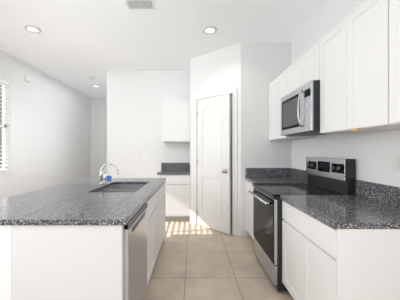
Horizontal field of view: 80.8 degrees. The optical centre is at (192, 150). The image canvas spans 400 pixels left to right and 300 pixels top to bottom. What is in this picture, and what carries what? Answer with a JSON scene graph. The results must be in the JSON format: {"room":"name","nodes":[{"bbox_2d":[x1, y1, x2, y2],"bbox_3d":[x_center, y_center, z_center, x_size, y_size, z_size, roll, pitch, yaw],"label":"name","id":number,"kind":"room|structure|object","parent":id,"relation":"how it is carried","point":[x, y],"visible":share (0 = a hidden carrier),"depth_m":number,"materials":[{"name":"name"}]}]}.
{"room":"kitchen","nodes":[
{"label":"kitchen","id":0,"kind":"room"},
{"bbox_2d":[0,50,90,198],"bbox_3d":[-3.265,-0.170,2.070,0.170,3.000,10.840,0,0,0],"label":"wall","id":1,"kind":"structure","parent":0,"point":[48,130],"depth_m":4.96,"materials":[{"name":"paint"}]},
{"bbox_2d":[0,85,5,168],"bbox_3d":[-3.290,-0.420,3.335,0.040,1.540,1.570,0,0,0],"label":"window","id":2,"kind":"structure","parent":1,"relation":"in","point":[3,125],"depth_m":4.08,"materials":[{"name":"paint"}]},
{"bbox_2d":[0,79,9,170],"bbox_3d":[-3.233,-0.420,3.335,0.064,1.532,1.550,0,0,0],"label":"window blinds","id":3,"kind":"object","parent":2,"relation":"attached to","point":[4,83],"visible":1,"depth_m":4.01,"materials":[{"name":"white plastic"}]},
{"bbox_2d":[25,74,30,81],"bbox_3d":[-3.184,-1.390,4.535,0.028,0.120,0.130,0,0,0],"label":"door chime","id":4,"kind":"object","parent":1,"relation":"attached to","point":[28,78],"visible":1,"depth_m":4.50,"materials":[{"name":"white plastic"}]},
{"bbox_2d":[190,218,246,236],"bbox_3d":[-0.840,1.280,2.070,4.720,0.100,10.540,0,0,0],"label":"baseboard","id":5,"kind":"structure","parent":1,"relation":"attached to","point":[241,233],"depth_m":3.62,"materials":[{"name":"paint"}]},
{"bbox_2d":[91,71,231,213],"bbox_3d":[-0.840,-0.170,6.215,5.020,3.000,2.550,0,0,0],"label":"wall","id":6,"kind":"structure","parent":0,"point":[128,108],"depth_m":4.94,"materials":[{"name":"paint"}]},
{"bbox_2d":[162,100,189,141],"bbox_3d":[-0.327,-0.580,4.763,0.547,0.820,0.347,0,0,0],"label":"upper cabinet","id":7,"kind":"object","parent":6,"relation":"attached to","point":[175,120],"visible":0.96,"depth_m":4.60,"materials":[{"name":"paint"}]},
{"bbox_2d":[0,0,328,96],"bbox_3d":[-0.840,-1.720,2.070,5.120,0.100,10.940,0,0,0],"label":"ceiling","id":8,"kind":"structure","parent":0,"point":[74,44],"depth_m":3.30,"materials":[{"name":"paint"}]},
{"bbox_2d":[24,25,40,32],"bbox_3d":[-2.200,-1.666,3.230,0.194,0.021,0.194,0,0,0],"label":"recessed light","id":9,"kind":"object","parent":8,"relation":"in","point":[32,29],"visible":0.96,"depth_m":3.22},
{"bbox_2d":[124,0,155,9],"bbox_3d":[-0.605,-1.661,2.680,0.330,0.016,0.200,0,0,0],"label":"ceiling vent","id":10,"kind":"object","parent":8,"relation":"in","point":[139,4],"visible":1,"depth_m":2.68,"materials":[{"name":"white metal"}]},
{"bbox_2d":[203,26,216,33],"bbox_3d":[0.235,-1.666,3.260,0.194,0.021,0.194,0,0,0],"label":"recessed light","id":11,"kind":"object","parent":8,"relation":"in","point":[209,30],"visible":0.98,"depth_m":3.25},
{"bbox_2d":[144,214,293,299],"bbox_3d":[-0.840,1.360,2.070,5.120,0.060,10.940,0,0,0],"label":"floor","id":12,"kind":"structure","parent":0,"point":[196,262],"depth_m":2.62,"materials":[{"name":"tile"}]},
{"bbox_2d":[0,179,165,299],"bbox_3d":[-0.797,0.888,2.442,0.806,0.883,2.079,0,0,0],"label":"kitchen island","id":13,"kind":"object","parent":12,"relation":"on","point":[101,238],"depth_m":1.40,"materials":[{"name":"paint"}]},
{"bbox_2d":[16,179,163,226],"bbox_3d":[-0.720,0.427,2.445,0.641,0.035,2.110,0,0,0],"label":"island countertop","id":14,"kind":"structure","parent":13,"relation":"on","point":[93,208],"depth_m":1.63,"materials":[{"name":"grey stone"}]},
{"bbox_2d":[98,159,118,184],"bbox_3d":[-1.023,0.257,2.901,0.240,0.305,0.219,0,0,0],"label":"faucet","id":15,"kind":"object","parent":14,"relation":"on","point":[109,178],"depth_m":2.86,"materials":[{"name":"silver metal"}]},
{"bbox_2d":[115,203,147,299],"bbox_3d":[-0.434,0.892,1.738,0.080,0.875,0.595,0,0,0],"label":"dishwasher","id":16,"kind":"object","parent":13,"relation":"in","point":[135,230],"depth_m":1.62,"materials":[{"name":"silver metal"}]},
{"bbox_2d":[157,163,189,220],"bbox_3d":[-0.359,0.795,4.633,0.612,1.070,0.607,0,0,0],"label":"base cabinet","id":17,"kind":"object","parent":12,"relation":"on","point":[177,177],"visible":0.69,"depth_m":4.36,"materials":[{"name":"paint"}]},
{"bbox_2d":[246,180,316,239],"bbox_3d":[1.168,0.889,3.285,0.697,0.883,0.682,0,0,0],"label":"base cabinet","id":18,"kind":"object","parent":12,"relation":"on","point":[249,197],"depth_m":3.41,"materials":[{"name":"paint"}]},
{"bbox_2d":[245,176,307,183],"bbox_3d":[1.158,0.428,3.285,0.717,0.035,0.683,0,0,0],"label":"countertop","id":19,"kind":"structure","parent":18,"relation":"on","point":[252,179],"depth_m":3.31,"materials":[{"name":"grey stone"}]},
{"bbox_2d":[248,157,354,291],"bbox_3d":[1.091,0.705,2.555,0.818,1.250,0.762,0,0,0],"label":"range","id":20,"kind":"object","parent":12,"relation":"on","point":[331,176],"visible":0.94,"depth_m":2.37,"materials":[{"name":"silver metal"}]},
{"bbox_2d":[282,200,399,299],"bbox_3d":[1.168,0.889,1.749,0.697,0.883,0.834,0,0,0],"label":"base cabinet","id":21,"kind":"object","parent":12,"relation":"on","point":[340,247],"depth_m":1.33,"materials":[{"name":"paint"}]},
{"bbox_2d":[281,196,399,227],"bbox_3d":[1.158,0.428,1.748,0.717,0.035,0.836,0,0,0],"label":"countertop","id":22,"kind":"structure","parent":21,"relation":"on","point":[335,211],"depth_m":1.60,"materials":[{"name":"grey stone"}]},
{"bbox_2d":[190,42,290,236],"bbox_3d":[0.735,-0.170,4.285,1.570,3.000,1.310,0,0,0],"label":"wall","id":23,"kind":"structure","parent":0,"point":[251,71],"depth_m":3.63,"materials":[{"name":"paint"}]},
{"bbox_2d":[197,94,229,234],"bbox_3d":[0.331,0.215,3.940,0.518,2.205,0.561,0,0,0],"label":"pantry door","id":24,"kind":"structure","parent":23,"relation":"in","point":[213,164],"depth_m":3.90,"materials":[{"name":"paint"}]},
{"bbox_2d":[193,87,236,235],"bbox_3d":[0.377,0.172,3.996,0.907,2.315,0.118,0,0,41],"label":"door frame","id":25,"kind":"structure","parent":23,"relation":"attached to","point":[197,98],"depth_m":3.80,"materials":[{"name":"paint"}]},
{"bbox_2d":[246,168,288,175],"bbox_3d":[1.153,0.340,3.617,0.687,0.140,0.019,0,0,0],"label":"backsplash","id":26,"kind":"structure","parent":23,"relation":"attached to","point":[249,171],"depth_m":3.61,"materials":[{"name":"grey stone"}]},
{"bbox_2d":[291,0,399,186],"bbox_3d":[1.595,-0.170,2.070,0.150,3.000,10.840,0,0,0],"label":"wall","id":27,"kind":"structure","parent":0,"point":[369,152],"depth_m":2.37,"materials":[{"name":"paint"}]},
{"bbox_2d":[269,81,272,139],"bbox_3d":[1.343,-0.587,3.425,0.347,0.865,0.401,0,0,0],"label":"upper cabinet","id":28,"kind":"object","parent":27,"relation":"attached to","point":[271,84],"depth_m":3.52,"materials":[{"name":"paint"}]},
{"bbox_2d":[285,61,296,95],"bbox_3d":[1.343,-0.837,2.717,0.347,0.365,0.443,0,0,0],"label":"upper cabinet","id":29,"kind":"object","parent":27,"relation":"attached to","point":[291,72],"depth_m":2.81,"materials":[{"name":"paint"}]},
{"bbox_2d":[273,71,313,139],"bbox_3d":[1.343,-0.587,3.143,0.347,0.865,0.401,0,0,0],"label":"upper cabinet","id":30,"kind":"object","parent":27,"relation":"attached to","point":[279,83],"depth_m":3.22,"materials":[{"name":"paint"}]},
{"bbox_2d":[297,43,316,88],"bbox_3d":[1.343,-0.837,2.393,0.347,0.365,0.444,0,0,0],"label":"upper cabinet","id":31,"kind":"object","parent":27,"relation":"attached to","point":[307,63],"depth_m":2.42,"materials":[{"name":"paint"}]},
{"bbox_2d":[281,80,322,135],"bbox_3d":[1.282,-0.415,2.555,0.470,0.469,0.758,0,0,0],"label":"microwave","id":32,"kind":"object","parent":31,"relation":"attached to","point":[300,111],"visible":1,"depth_m":2.35,"materials":[{"name":"silver metal"}]},
{"bbox_2d":[317,26,367,133],"bbox_3d":[1.343,-0.587,1.948,0.347,0.865,0.437,0,0,0],"label":"upper cabinet","id":33,"kind":"object","parent":27,"relation":"attached to","point":[327,46],"depth_m":2.04,"materials":[{"name":"paint"}]},
{"bbox_2d":[289,168,399,207],"bbox_3d":[1.506,0.340,2.478,0.020,0.140,2.296,0,0,0],"label":"backsplash","id":34,"kind":"structure","parent":27,"relation":"attached to","point":[388,194],"depth_m":1.95,"materials":[{"name":"grey stone"}]},
{"bbox_2d":[337,0,399,131],"bbox_3d":[1.343,-0.587,1.597,0.347,0.865,0.504,0,0,0],"label":"upper cabinet","id":35,"kind":"object","parent":27,"relation":"attached to","point":[351,62],"depth_m":1.68,"materials":[{"name":"paint"}]},
{"bbox_2d":[377,0,399,127],"bbox_3d":[1.343,-0.587,1.220,0.347,0.865,0.502,0,0,0],"label":"upper cabinet","id":36,"kind":"object","parent":27,"relation":"attached to","point":[388,11],"depth_m":1.41,"materials":[{"name":"paint"}]},
{"bbox_2d":[390,154,397,170],"bbox_3d":[1.514,0.090,1.772,0.009,0.120,0.075,0,0,0],"label":"outlet","id":37,"kind":"object","parent":27,"relation":"attached to","point":[393,161],"visible":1,"depth_m":1.76,"materials":[{"name":"white plastic"}]}
]}

